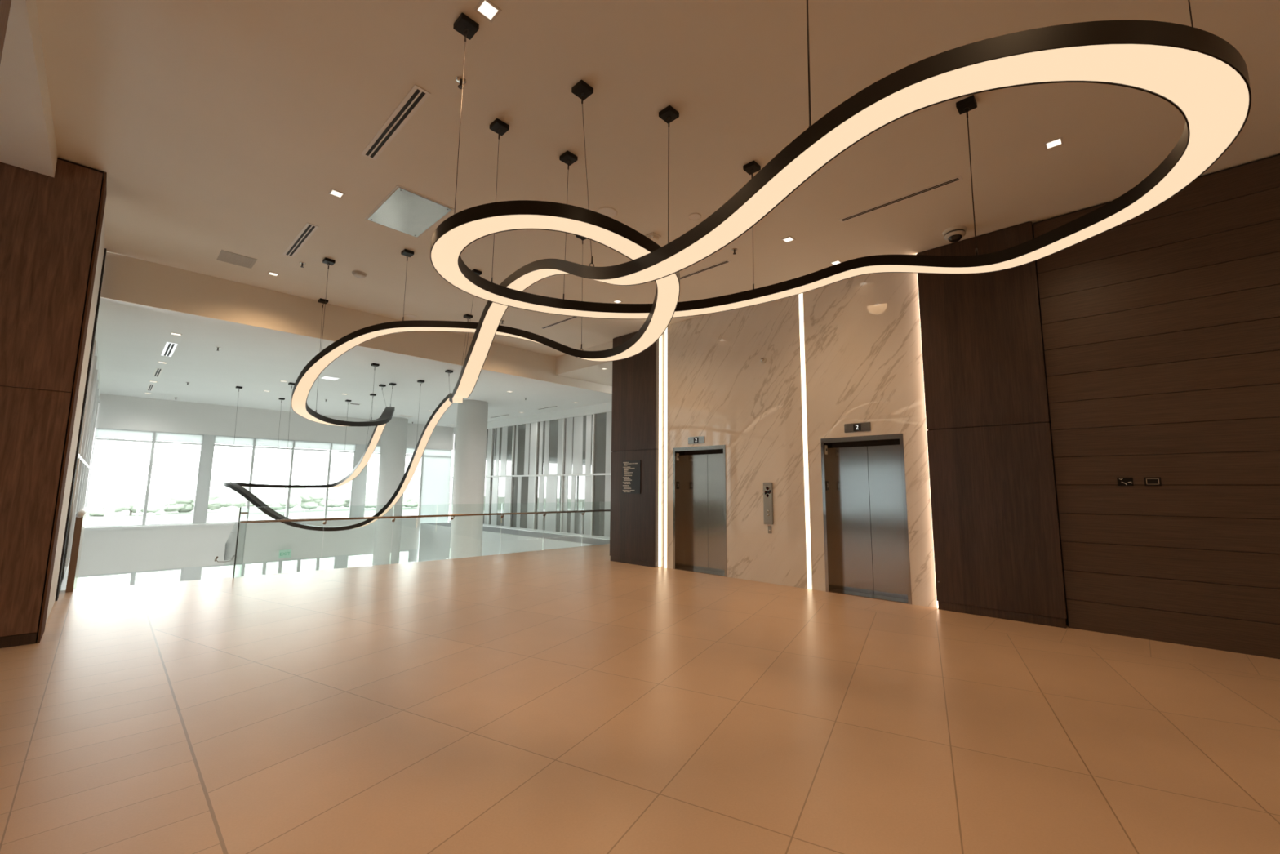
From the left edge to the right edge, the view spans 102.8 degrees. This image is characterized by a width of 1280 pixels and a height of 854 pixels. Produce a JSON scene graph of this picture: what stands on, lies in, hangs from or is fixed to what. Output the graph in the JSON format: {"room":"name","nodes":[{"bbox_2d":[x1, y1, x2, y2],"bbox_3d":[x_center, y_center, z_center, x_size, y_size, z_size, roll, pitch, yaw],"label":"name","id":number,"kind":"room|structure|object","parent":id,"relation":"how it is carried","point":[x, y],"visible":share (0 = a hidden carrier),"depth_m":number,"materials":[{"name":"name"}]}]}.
{"room":"elevator lobby","nodes":[
{"label":"elevator lobby","id":0,"kind":"room"},
{"bbox_2d":[59,565,69,590],"bbox_3d":[-12.068,4.844,10.506,10.380,4.300,0.110,-6,-10,43],"label":"wall","id":1,"kind":"structure","parent":0,"point":[63,587],"depth_m":9.53,"materials":[{"name":"grey paint"}]},
{"bbox_2d":[59,329,99,586],"bbox_3d":[-11.742,0.751,10.784,11.060,3.900,0.085,-6,-10,43],"label":"glass wall","id":2,"kind":"structure","parent":0,"point":[92,401],"depth_m":9.33,"materials":[{"name":"clear glass"}]},
{"bbox_2d":[96,326,99,387],"bbox_3d":[-11.761,-1.300,11.008,11.080,0.215,0.120,-6,-10,43],"label":"wall","id":3,"kind":"structure","parent":0,"point":[96,326],"depth_m":10.13,"materials":[{"name":"grey paint"}]},
{"bbox_2d":[78,518,419,575],"bbox_3d":[-12.548,3.977,17.750,0.150,1.250,9.650,-6,-10,43],"label":"wall","id":4,"kind":"structure","parent":0,"point":[117,550],"depth_m":16.34,"materials":[{"name":"white paint"}]},
{"bbox_2d":[77,571,133,585],"bbox_3d":[-15.409,5.830,14.522,0.080,3.250,1.170,-6,-10,43],"label":"window","id":5,"kind":"structure","parent":4,"relation":"in","point":[131,572],"depth_m":14.82,"materials":[{"name":"grey metal"}]},
{"bbox_2d":[132,567,183,584],"bbox_3d":[-14.620,5.935,15.338,0.080,3.250,1.110,-6,-10,43],"label":"window","id":6,"kind":"structure","parent":4,"relation":"in","point":[181,568],"depth_m":15.49,"materials":[{"name":"grey metal"}]},
{"bbox_2d":[182,566,199,581],"bbox_3d":[-14.109,6.005,15.883,0.135,3.250,0.390,-6,-10,43],"label":"window post","id":7,"kind":"object","parent":4,"relation":"attached to","point":[192,573],"visible":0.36,"depth_m":16.00,"materials":[{"name":"grey metal"}]},
{"bbox_2d":[198,564,224,579],"bbox_3d":[-13.612,6.069,16.379,0.080,3.250,1.020,-6,-10,43],"label":"window","id":8,"kind":"structure","parent":4,"relation":"in","point":[200,571],"depth_m":16.26,"materials":[{"name":"grey metal"}]},
{"bbox_2d":[84,517,420,530],"bbox_3d":[-12.425,3.319,17.799,0.058,0.070,9.530,-6,-10,43],"label":"sill","id":9,"kind":"structure","parent":4,"relation":"attached to","point":[210,524],"depth_m":16.05,"materials":[{"name":"white metal"}]},
{"bbox_2d":[242,560,265,576],"bbox_3d":[-12.999,6.151,17.012,0.080,3.250,0.590,-6,-10,43],"label":"window","id":10,"kind":"structure","parent":4,"relation":"in","point":[264,562],"depth_m":17.21,"materials":[{"name":"grey metal"}]},
{"bbox_2d":[263,560,280,574],"bbox_3d":[-12.639,6.199,17.384,0.080,3.250,0.450,-6,-10,43],"label":"window","id":11,"kind":"structure","parent":4,"relation":"in","point":[278,561],"depth_m":17.59,"materials":[{"name":"grey metal"}]},
{"bbox_2d":[278,549,291,558],"bbox_3d":[-12.314,4.387,17.708,0.172,0.270,0.350,-6,-10,43],"label":"exit sign","id":12,"kind":"object","parent":4,"relation":"attached to","point":[282,553],"visible":1,"depth_m":17.65,"materials":[{"name":"green plastic"}]},
{"bbox_2d":[280,558,299,573],"bbox_3d":[-12.293,6.245,17.742,0.080,3.250,0.550,-6,-10,43],"label":"window","id":13,"kind":"structure","parent":4,"relation":"in","point":[297,559],"depth_m":17.97,"materials":[{"name":"grey metal"}]},
{"bbox_2d":[297,556,318,571],"bbox_3d":[-11.898,6.297,18.149,0.080,3.250,0.590,-6,-10,43],"label":"window","id":14,"kind":"structure","parent":4,"relation":"in","point":[316,557],"depth_m":18.37,"materials":[{"name":"grey metal"}]},
{"bbox_2d":[317,555,336,569],"bbox_3d":[-11.493,6.351,18.568,0.080,3.250,0.580,-6,-10,43],"label":"window","id":15,"kind":"structure","parent":4,"relation":"in","point":[335,557],"depth_m":18.80,"materials":[{"name":"grey metal"}]},
{"bbox_2d":[335,555,346,568],"bbox_3d":[-11.180,6.395,18.909,0.135,3.250,0.350,-6,-10,43],"label":"window post","id":16,"kind":"object","parent":4,"relation":"attached to","point":[340,562],"visible":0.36,"depth_m":19.02,"materials":[{"name":"grey metal"}]},
{"bbox_2d":[346,549,410,567],"bbox_3d":[-10.236,6.518,19.867,0.080,3.250,2.350,-6,-10,43],"label":"window","id":17,"kind":"structure","parent":4,"relation":"in","point":[408,557],"depth_m":19.74,"materials":[{"name":"grey metal"}]},
{"bbox_2d":[409,549,417,562],"bbox_3d":[-9.327,6.641,20.823,0.135,3.250,0.300,-6,-10,43],"label":"window post","id":18,"kind":"object","parent":4,"relation":"attached to","point":[413,553],"visible":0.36,"depth_m":20.94,"materials":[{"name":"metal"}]},
{"bbox_2d":[95,393,454,450],"bbox_3d":[-12.030,0.026,18.735,0.150,1.000,11.050,-6,-10,43],"label":"wall","id":19,"kind":"structure","parent":0,"point":[113,411],"depth_m":17.01,"materials":[{"name":"white paint"}]},
{"bbox_2d":[84,427,155,528],"bbox_3d":[-15.336,1.495,15.073,0.096,2.850,1.260,-6,-10,43],"label":"window","id":20,"kind":"structure","parent":19,"relation":"in","point":[112,434],"depth_m":15.15,"materials":[{"name":"grey metal"}]},
{"bbox_2d":[143,431,204,525],"bbox_3d":[-14.502,1.606,15.935,0.096,2.850,1.150,-6,-10,43],"label":"window","id":21,"kind":"structure","parent":19,"relation":"in","point":[172,437],"depth_m":16.00,"materials":[{"name":"grey metal"}]},
{"bbox_2d":[194,434,214,524],"bbox_3d":[-14.028,1.673,16.453,0.135,2.850,0.260,-6,-10,43],"label":"window post","id":22,"kind":"object","parent":19,"relation":"attached to","point":[208,440],"visible":1,"depth_m":16.41,"materials":[{"name":"grey metal"}]},
{"bbox_2d":[204,435,254,524],"bbox_3d":[-13.549,1.733,16.918,0.096,2.850,1.080,-6,-10,43],"label":"window","id":23,"kind":"structure","parent":19,"relation":"in","point":[219,440],"depth_m":16.96,"materials":[{"name":"grey metal"}]},
{"bbox_2d":[247,437,293,520],"bbox_3d":[-12.784,1.835,17.709,0.096,2.850,1.130,-6,-10,43],"label":"window","id":24,"kind":"structure","parent":19,"relation":"in","point":[263,442],"depth_m":17.85,"materials":[{"name":"grey metal"}]},
{"bbox_2d":[287,440,331,518],"bbox_3d":[-11.981,1.942,18.539,0.096,2.850,1.190,-6,-10,43],"label":"window","id":25,"kind":"structure","parent":19,"relation":"in","point":[308,445],"depth_m":18.68,"materials":[{"name":"grey metal"}]},
{"bbox_2d":[325,442,355,518],"bbox_3d":[-11.278,2.035,19.265,0.096,2.850,0.840,-6,-10,43],"label":"window","id":26,"kind":"structure","parent":19,"relation":"in","point":[340,447],"depth_m":19.39,"materials":[{"name":"grey metal"}]},
{"bbox_2d":[350,444,367,517],"bbox_3d":[-10.849,2.096,19.737,0.135,2.850,0.440,-6,-10,43],"label":"window post","id":27,"kind":"object","parent":19,"relation":"attached to","point":[359,482],"visible":0.57,"depth_m":19.67,"materials":[{"name":"grey metal"}]},
{"bbox_2d":[363,444,422,516],"bbox_3d":[-9.931,2.214,20.657,0.096,2.850,2.170,-6,-10,43],"label":"window","id":28,"kind":"structure","parent":19,"relation":"in","point":[409,450],"depth_m":21.17,"materials":[{"name":"grey metal"}]},
{"bbox_2d":[417,448,452,555],"bbox_3d":[-8.749,3.152,21.790,0.096,4.420,1.260,-6,-10,43],"label":"window","id":29,"kind":"structure","parent":19,"relation":"in","point":[437,463],"depth_m":21.81,"materials":[{"name":"clear glass"}]},
{"bbox_2d":[96,297,612,427],"bbox_3d":[-7.982,-0.962,14.944,11.260,0.120,11.050,-6,-10,43],"label":"ceiling","id":30,"kind":"structure","parent":0,"point":[132,339],"depth_m":12.19,"materials":[{"name":"grey paint"}]},
{"bbox_2d":[146,383,155,391],"bbox_3d":[-13.283,-1.070,13.877,1.260,0.007,0.110,-6,-10,43],"label":"ceiling vent","id":31,"kind":"object","parent":30,"relation":"in","point":[150,387],"visible":1,"depth_m":13.85,"materials":[{"name":"white metal"}]},
{"bbox_2d":[152,368,163,377],"bbox_3d":[-11.350,-1.277,12.032,1.240,0.007,0.120,-6,-10,43],"label":"ceiling vent","id":32,"kind":"object","parent":30,"relation":"in","point":[157,371],"visible":1,"depth_m":12.01,"materials":[{"name":"white metal"}]},
{"bbox_2d":[161,342,177,356],"bbox_3d":[-9.204,-1.506,9.991,1.380,0.007,0.150,-6,-10,43],"label":"ceiling vent","id":33,"kind":"object","parent":30,"relation":"in","point":[169,348],"visible":1,"depth_m":9.94,"materials":[{"name":"white metal"}]},
{"bbox_2d":[169,332,182,336],"bbox_3d":[-8.118,-1.623,8.948,0.152,0.006,0.152,-6,-10,43],"label":"recessed light","id":34,"kind":"object","parent":30,"relation":"in","point":[171,333],"visible":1,"depth_m":8.95,"materials":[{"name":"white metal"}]},
{"bbox_2d":[320,375,340,380],"bbox_3d":[-7.561,-1.191,12.477,0.400,0.009,0.360,-6,-10,43],"label":"ceiling light panel","id":35,"kind":"object","parent":30,"relation":"attached to","point":[326,377],"visible":1,"depth_m":12.47,"materials":[{"name":"white plastic"}]},
{"bbox_2d":[100,251,612,394],"bbox_3d":[-3.863,-1.665,11.131,0.040,0.670,10.930,-6,-10,43],"label":"ceiling beam","id":36,"kind":"structure","parent":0,"point":[127,279],"depth_m":8.77,"materials":[{"name":"white paint"}]},
{"bbox_2d":[417,523,595,561],"bbox_3d":[-5.144,5.708,17.186,10.920,4.300,0.078,-6,-10,43],"label":"floor","id":37,"kind":"structure","parent":0,"point":[434,540],"depth_m":17.34,"materials":[{"name":"grey paint"}]},
{"bbox_2d":[448,408,612,539],"bbox_3d":[-3.387,1.661,17.752,13.380,3.900,0.085,-6,-10,43],"label":"glass wall","id":38,"kind":"structure","parent":0,"point":[565,461],"depth_m":17.39,"materials":[{"name":"clear glass"}]},
{"bbox_2d":[453,401,612,432],"bbox_3d":[-3.344,-0.383,18.004,13.450,0.220,0.140,-6,-10,43],"label":"wall header","id":39,"kind":"structure","parent":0,"point":[606,406],"depth_m":17.57,"materials":[{"name":"grey paint"}]},
{"bbox_2d":[555,341,613,386],"bbox_3d":[-0.274,-1.492,13.191,2.265,0.460,2.980,-6,-10,43],"label":"wall","id":40,"kind":"structure","parent":0,"point":[566,365],"depth_m":12.54,"materials":[{"name":"white paint"}]},
{"bbox_2d":[0,522,1279,853],"bbox_3d":[-4.049,2.549,7.421,26.450,0.350,15.480,-6,-10,43],"label":"floor","id":41,"kind":"structure","parent":0,"point":[578,700],"depth_m":3.29,"materials":[{"name":"tile"}]},
{"bbox_2d":[0,0,11,63],"bbox_3d":[-3.839,-0.530,2.345,0.685,4.550,0.740,-6,-10,43],"label":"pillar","id":42,"kind":"structure","parent":41,"relation":"on","point":[5,5],"depth_m":3.02,"materials":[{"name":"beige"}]},
{"bbox_2d":[0,157,106,648],"bbox_3d":[-6.344,-0.366,4.870,0.600,4.790,1.314,-6,-10,43],"label":"wall","id":43,"kind":"structure","parent":41,"relation":"on","point":[51,228],"depth_m":4.96,"materials":[{"name":"brown wood"}]},
{"bbox_2d":[45,212,104,622],"bbox_3d":[-6.856,-0.215,6.162,1.900,4.790,0.120,-6,-10,43],"label":"wall strip","id":44,"kind":"object","parent":43,"relation":"attached to","point":[101,248],"visible":0.21,"depth_m":6.26,"materials":[{"name":"white paint"}]},
{"bbox_2d":[65,506,87,592],"bbox_3d":[-8.746,2.437,7.873,2.170,2.304,0.078,-6,-10,43],"label":"guard","id":45,"kind":"object","parent":41,"relation":"attached to","point":[78,532],"visible":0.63,"depth_m":7.23,"materials":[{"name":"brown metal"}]},
{"bbox_2d":[54,248,106,600],"bbox_3d":[-7.650,-0.125,6.917,0.260,4.780,0.158,-6,-10,43],"label":"window post","id":46,"kind":"object","parent":41,"relation":"on","point":[104,252],"visible":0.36,"depth_m":6.88,"materials":[{"name":"black"}]},
{"bbox_2d":[214,507,248,577],"bbox_3d":[-7.208,2.629,9.012,1.770,2.420,0.287,-6,-10,43],"label":"glass railing","id":47,"kind":"object","parent":41,"relation":"on","point":[230,545],"visible":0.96,"depth_m":9.00,"materials":[{"name":"clear glass"}]},
{"bbox_2d":[232,501,610,577],"bbox_3d":[-3.424,2.288,11.426,8.859,1.140,0.114,7,-10,-44],"label":"glass railing","id":48,"kind":"object","parent":41,"relation":"on","point":[582,510],"visible":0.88,"depth_m":10.04,"materials":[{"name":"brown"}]},
{"bbox_2d":[609,331,658,567],"bbox_3d":[0.128,0.406,10.824,1.280,4.790,0.820,-6,-10,43],"label":"pillar","id":49,"kind":"structure","parent":41,"relation":"on","point":[634,517],"depth_m":10.44,"materials":[{"name":"black wood"}]},
{"bbox_2d":[622,460,640,493],"bbox_3d":[-0.177,1.024,10.454,0.515,0.670,0.016,-6,-10,43],"label":"sign","id":50,"kind":"object","parent":49,"relation":"attached to","point":[631,478],"visible":1,"depth_m":10.44,"materials":[{"name":"black"}]},
{"bbox_2d":[657,335,662,566],"bbox_3d":[0.399,0.326,10.162,0.033,4.776,0.043,-6,-10,43],"label":"light","id":51,"kind":"object","parent":49,"relation":"attached to","point":[660,337],"visible":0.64,"depth_m":10.13,"materials":[{"name":"white plastic"}]},
{"bbox_2d":[35,0,1279,356],"bbox_3d":[-0.741,-2.970,3.406,15.300,0.120,13.300,-6,-10,43],"label":"ceiling","id":52,"kind":"structure","parent":0,"point":[213,126],"depth_m":4.69,"materials":[{"name":"white paint"}]},
{"bbox_2d":[0,0,57,177],"bbox_3d":[-1.642,-3.146,0.506,12.580,0.240,0.870,-6,-10,43],"label":"soffit","id":53,"kind":"structure","parent":52,"relation":"attached to","point":[27,132],"depth_m":4.11,"materials":[{"name":"white paint"}]},
{"bbox_2d":[217,249,257,268],"bbox_3d":[-5.910,-2.452,7.498,0.450,0.010,0.410,-6,-10,43],"label":"ceiling vent","id":54,"kind":"object","parent":52,"relation":"in","point":[225,256],"visible":1,"depth_m":7.48,"materials":[{"name":"beige metal"}]},
{"bbox_2d":[266,271,279,276],"bbox_3d":[-5.737,-2.393,8.000,0.136,0.006,0.136,-6,-10,43],"label":"recessed light","id":55,"kind":"object","parent":52,"relation":"in","point":[268,273],"visible":1,"depth_m":8.00,"materials":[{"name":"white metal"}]},
{"bbox_2d":[282,222,318,257],"bbox_3d":[-4.604,-2.513,6.919,1.280,0.007,0.130,-6,-10,43],"label":"ceiling vent","id":56,"kind":"object","parent":52,"relation":"in","point":[308,229],"visible":1,"depth_m":6.87,"materials":[{"name":"beige metal"}]},
{"bbox_2d":[328,188,345,198],"bbox_3d":[-3.435,-2.640,5.790,0.136,0.006,0.136,-6,-10,43],"label":"recessed light","id":57,"kind":"object","parent":52,"relation":"in","point":[339,194],"visible":1,"depth_m":5.79,"materials":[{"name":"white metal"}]},
{"bbox_2d":[351,270,367,278],"bbox_3d":[-4.364,-2.365,7.954,0.210,0.049,0.210,-6,-10,43],"label":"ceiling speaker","id":58,"kind":"object","parent":52,"relation":"attached to","point":[357,273],"visible":1,"depth_m":7.90,"materials":[{"name":"grey plastic"}]},
{"bbox_2d":[360,84,431,159],"bbox_3d":[-2.271,-2.761,4.699,1.290,0.007,0.135,-6,-10,43],"label":"ceiling vent","id":59,"kind":"object","parent":52,"relation":"in","point":[416,96],"visible":1,"depth_m":4.63,"materials":[{"name":"metal"}]},
{"bbox_2d":[364,185,454,238],"bbox_3d":[-2.808,-2.581,6.209,1.040,0.012,0.660,-6,-10,43],"label":"access panel","id":60,"kind":"object","parent":52,"relation":"attached to","point":[405,211],"visible":0.99,"depth_m":6.16,"materials":[{"name":"white metal"}]},
{"bbox_2d":[404,313,416,318],"bbox_3d":[-4.446,-2.149,9.906,0.220,0.011,0.220,-6,-10,43],"label":"ceiling speaker","id":61,"kind":"object","parent":52,"relation":"attached to","point":[407,315],"visible":1,"depth_m":9.87,"materials":[{"name":"white paint"}]},
{"bbox_2d":[404,314,415,317],"bbox_3d":[-4.446,-2.147,9.906,0.189,0.001,0.189,-6,-10,43],"label":"grille","id":62,"kind":"object","parent":61,"relation":"attached to","point":[407,315],"depth_m":9.92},
{"bbox_2d":[455,75,466,88],"bbox_3d":[-1.458,-2.791,4.161,0.084,0.063,0.084,-6,-10,43],"label":"sprinkler head","id":63,"kind":"object","parent":52,"relation":"attached to","point":[459,79],"visible":0.9,"depth_m":4.15},
{"bbox_2d":[474,0,502,22],"bbox_3d":[-1.056,-2.891,3.547,0.136,0.006,0.136,-6,-10,43],"label":"recessed light","id":64,"kind":"object","parent":52,"relation":"in","point":[486,9],"visible":1,"depth_m":3.55,"materials":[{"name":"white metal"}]},
{"bbox_2d":[540,315,577,328],"bbox_3d":[-1.573,-2.094,10.179,1.300,0.007,0.090,-6,-10,43],"label":"ceiling vent","id":65,"kind":"object","parent":52,"relation":"in","point":[572,317],"visible":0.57,"depth_m":10.24,"materials":[{"name":"white metal"}]},
{"bbox_2d":[595,206,617,217],"bbox_3d":[-0.402,-2.569,6.143,0.260,0.011,0.260,-6,-10,43],"label":"ceiling speaker","id":66,"kind":"object","parent":52,"relation":"attached to","point":[611,212],"visible":0.66,"depth_m":6.11,"materials":[{"name":"white paint"}]},
{"bbox_2d":[612,299,622,303],"bbox_3d":[-0.398,-2.221,9.057,0.136,0.006,0.136,-6,-10,43],"label":"recessed light","id":67,"kind":"object","parent":52,"relation":"in","point":[617,301],"visible":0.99,"depth_m":9.06,"materials":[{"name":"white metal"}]},
{"bbox_2d":[644,231,661,241],"bbox_3d":[0.159,-2.475,6.706,0.180,0.054,0.160,-6,-10,43],"label":"fire alarm strobe","id":68,"kind":"object","parent":52,"relation":"attached to","point":[652,236],"visible":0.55,"depth_m":6.66,"materials":[{"name":"white paint"}]},
{"bbox_2d":[688,213,701,220],"bbox_3d":[0.665,-2.552,6.213,0.160,0.011,0.160,-6,-10,43],"label":"ceiling speaker","id":69,"kind":"object","parent":52,"relation":"attached to","point":[693,216],"visible":1,"depth_m":6.21,"materials":[{"name":"white paint"}]},
{"bbox_2d":[688,213,700,219],"bbox_3d":[0.665,-2.550,6.212,0.138,0.001,0.138,-6,-10,43],"label":"grille","id":70,"kind":"object","parent":69,"relation":"attached to","point":[695,216],"depth_m":6.21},
{"bbox_2d":[680,259,731,279],"bbox_3d":[0.829,-2.356,7.845,1.300,0.007,0.090,-6,-10,43],"label":"ceiling vent","id":71,"kind":"object","parent":52,"relation":"in","point":[726,261],"visible":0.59,"depth_m":7.68,"materials":[{"name":"white metal"}]},
{"bbox_2d":[731,248,737,254],"bbox_3d":[1.305,-2.419,7.057,0.084,0.063,0.084,-6,-10,43],"label":"sprinkler head","id":72,"kind":"object","parent":52,"relation":"attached to","point":[734,250],"visible":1,"depth_m":7.05},
{"bbox_2d":[222,0,1251,530],"bbox_3d":[-4.067,-0.084,8.743,3.605,4.378,18.896,7,-9,-43],"label":"pendant light","id":73,"kind":"object","parent":52,"relation":"hanging from","point":[1195,70],"visible":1,"depth_m":3.22,"materials":[{"name":"brown metal"}]},
{"bbox_2d":[781,235,795,243],"bbox_3d":[1.962,-2.478,6.764,0.136,0.006,0.136,-6,-10,43],"label":"recessed light","id":74,"kind":"object","parent":52,"relation":"in","point":[788,239],"visible":1,"depth_m":6.76,"materials":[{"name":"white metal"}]},
{"bbox_2d":[829,259,841,265],"bbox_3d":[2.853,-2.389,7.442,0.136,0.006,0.136,-6,-10,43],"label":"recessed light","id":75,"kind":"object","parent":52,"relation":"in","point":[837,261],"visible":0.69,"depth_m":7.43,"materials":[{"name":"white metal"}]},
{"bbox_2d":[838,175,962,222],"bbox_3d":[2.925,-2.580,5.838,1.300,0.007,0.090,-6,-10,43],"label":"ceiling vent","id":76,"kind":"object","parent":52,"relation":"in","point":[957,178],"visible":1,"depth_m":5.79,"materials":[{"name":"black metal"}]},
{"bbox_2d":[942,225,967,242],"bbox_3d":[4.003,-2.424,6.500,0.270,0.142,0.270,-6,-10,43],"label":"dome camera","id":77,"kind":"object","parent":52,"relation":"attached to","point":[953,234],"visible":1,"depth_m":6.43,"materials":[{"name":"grey plastic"}]},
{"bbox_2d":[1044,136,1063,150],"bbox_3d":[3.932,-2.692,4.857,0.136,0.006,0.136,-6,-10,43],"label":"recessed light","id":78,"kind":"object","parent":52,"relation":"in","point":[1059,141],"visible":1,"depth_m":4.85,"materials":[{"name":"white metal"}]},
{"bbox_2d":[660,154,1279,658],"bbox_3d":[4.676,-0.116,6.181,11.745,4.790,0.100,-6,-10,43],"label":"wall","id":79,"kind":"structure","parent":0,"point":[1161,326],"depth_m":5.62,"materials":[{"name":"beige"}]},
{"bbox_2d":[664,327,667,568],"bbox_3d":[0.511,0.321,10.080,0.077,4.788,0.010,-6,-10,43],"label":"light strip","id":80,"kind":"object","parent":79,"relation":"attached to","point":[666,330],"visible":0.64,"depth_m":10.06,"materials":[{"name":"white plastic"}]},
{"bbox_2d":[673,435,727,577],"bbox_3d":[1.189,1.423,9.513,1.210,2.475,0.360,-6,-10,43],"label":"elevator","id":81,"kind":"object","parent":79,"relation":"attached to","point":[700,500],"visible":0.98,"depth_m":9.68,"materials":[{"name":"silver metal"}]},
{"bbox_2d":[760,357,766,363],"bbox_3d":[2.096,-1.137,8.709,0.099,0.099,0.045,-6,-10,43],"label":"wall sensor","id":82,"kind":"object","parent":79,"relation":"attached to","point":[762,360],"visible":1,"depth_m":8.70,"materials":[{"name":"grey plastic"}]},
{"bbox_2d":[763,482,773,524],"bbox_3d":[2.105,1.253,8.400,0.170,0.680,0.034,-6,-10,43],"label":"panel","id":83,"kind":"object","parent":79,"relation":"attached to","point":[767,486],"visible":1,"depth_m":8.39,"materials":[{"name":"silver metal"}]},
{"bbox_2d":[768,525,771,533],"bbox_3d":[2.117,1.675,8.347,0.065,0.120,0.015,-6,-10,43],"label":"switch","id":84,"kind":"object","parent":79,"relation":"attached to","point":[769,526],"visible":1,"depth_m":8.34,"materials":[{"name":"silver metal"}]},
{"bbox_2d":[798,293,812,589],"bbox_3d":[2.608,0.097,8.079,0.082,4.788,0.010,-6,-10,43],"label":"light strip","id":85,"kind":"object","parent":79,"relation":"attached to","point":[803,385],"visible":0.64,"depth_m":8.05,"materials":[{"name":"white plastic"}]},
{"bbox_2d":[820,422,911,604],"bbox_3d":[3.320,1.190,7.479,1.180,2.485,0.360,-6,-10,43],"label":"elevator","id":86,"kind":"object","parent":79,"relation":"attached to","point":[865,517],"visible":0.98,"depth_m":7.58,"materials":[{"name":"silver metal"}]},
{"bbox_2d":[915,221,1066,628],"bbox_3d":[4.311,-0.091,6.412,1.285,4.790,0.069,-6,-10,43],"label":"wall panel","id":87,"kind":"object","parent":79,"relation":"attached to","point":[996,530],"visible":0.95,"depth_m":6.32,"materials":[{"name":"black wood"}]},
{"bbox_2d":[915,253,937,608],"bbox_3d":[3.843,-0.045,6.854,0.002,4.776,0.048,-6,-10,43],"label":"light","id":88,"kind":"object","parent":87,"relation":"attached to","point":[916,253],"visible":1,"depth_m":6.77,"materials":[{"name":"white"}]},
{"bbox_2d":[1116,477,1133,485],"bbox_3d":[5.212,0.586,5.492,0.124,0.088,0.018,-6,-10,43],"label":"junction box","id":89,"kind":"object","parent":79,"relation":"attached to","point":[1121,481],"visible":1,"depth_m":5.49,"materials":[{"name":"black"}]},
{"bbox_2d":[1143,476,1161,485],"bbox_3d":[5.364,0.570,5.350,0.124,0.088,0.014,-6,-10,43],"label":"junction box","id":90,"kind":"object","parent":79,"relation":"attached to","point":[1154,481],"visible":1,"depth_m":5.35,"materials":[{"name":"black"}]},
{"bbox_2d":[1032,226,1068,625],"bbox_3d":[6.586,-0.277,4.717,6.950,4.790,0.410,-6,-10,43],"label":"wall","id":91,"kind":"structure","parent":0,"point":[1067,623],"depth_m":6.03,"materials":[{"name":"black wood"}]},
{"bbox_3d":[-8.163,7.555,13.918,11.900,0.200,11.200,-6,-10,43],"label":"floor","id":92,"kind":"structure","parent":0,"visible":0},
{"bbox_2d":[372,417,408,565],"bbox_3d":[-9.536,3.859,19.357,0.900,8.420,0.900,-6,-10,43],"label":"column","id":93,"kind":"structure","parent":92,"relation":"on","point":[394,434],"depth_m":19.20,"materials":[{"name":"white paint"}]},
{"bbox_2d":[449,400,488,559],"bbox_3d":[-5.211,3.413,15.368,0.900,8.420,0.900,-6,-10,43],"label":"column","id":94,"kind":"structure","parent":92,"relation":"on","point":[466,536],"depth_m":15.25,"materials":[{"name":"white paint"}]},
{"label":"outside","id":95,"kind":"structure","parent":0,"visible":0},
{"bbox_2d":[75,494,597,589],"bbox_3d":[-104.016,30.333,208.603,398.100,0.250,480.000,-6,-10,43],"label":"ground","id":96,"kind":"structure","parent":95,"point":[252,569],"depth_m":39.48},
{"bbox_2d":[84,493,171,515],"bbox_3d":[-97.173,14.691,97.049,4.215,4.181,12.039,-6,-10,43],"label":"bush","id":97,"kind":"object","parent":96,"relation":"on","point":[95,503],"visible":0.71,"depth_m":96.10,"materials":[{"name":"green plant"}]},
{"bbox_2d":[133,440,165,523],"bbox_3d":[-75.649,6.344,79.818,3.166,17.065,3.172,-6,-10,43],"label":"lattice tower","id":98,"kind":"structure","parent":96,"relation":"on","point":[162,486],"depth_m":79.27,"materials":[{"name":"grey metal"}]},
{"bbox_2d":[156,487,231,512],"bbox_3d":[-95.839,15.655,109.888,4.848,5.369,14.498,-6,-10,43],"label":"bush","id":99,"kind":"object","parent":96,"relation":"on","point":[182,500],"visible":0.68,"depth_m":108.42,"materials":[{"name":"green plant"}]},
{"bbox_2d":[225,484,307,510],"bbox_3d":[-80.834,15.510,111.246,4.871,6.230,14.608,-6,-10,43],"label":"bush","id":100,"kind":"object","parent":96,"relation":"on","point":[273,499],"visible":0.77,"depth_m":110.85,"materials":[{"name":"green plant"}]},
{"bbox_2d":[299,488,351,510],"bbox_3d":[-76.139,17.573,124.593,5.130,5.410,16.340,-6,-10,43],"label":"bush","id":101,"kind":"object","parent":96,"relation":"on","point":[315,497],"visible":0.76,"depth_m":122.61,"materials":[{"name":"green plant"}]},
{"bbox_2d":[364,486,418,508],"bbox_3d":[-64.397,18.162,130.846,5.086,5.935,17.021,-6,-10,43],"label":"bush","id":102,"kind":"object","parent":96,"relation":"on","point":[411,495],"visible":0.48,"depth_m":131.90,"materials":[{"name":"green plant"}]},
{"bbox_2d":[404,488,451,506],"bbox_3d":[-61.630,20.114,145.516,5.290,5.621,17.019,-6,-10,43],"label":"bush","id":103,"kind":"object","parent":96,"relation":"on","point":[417,489],"visible":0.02,"depth_m":144.47,"materials":[{"name":"green plant"}]},
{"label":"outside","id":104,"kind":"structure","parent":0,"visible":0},
{"bbox_2d":[84,511,523,530],"bbox_3d":[-8.118,19.947,117.108,60.000,0.030,480.000,-6,-10,43],"label":"road","id":105,"kind":"structure","parent":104,"point":[224,519],"depth_m":85.27,"materials":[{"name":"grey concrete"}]},
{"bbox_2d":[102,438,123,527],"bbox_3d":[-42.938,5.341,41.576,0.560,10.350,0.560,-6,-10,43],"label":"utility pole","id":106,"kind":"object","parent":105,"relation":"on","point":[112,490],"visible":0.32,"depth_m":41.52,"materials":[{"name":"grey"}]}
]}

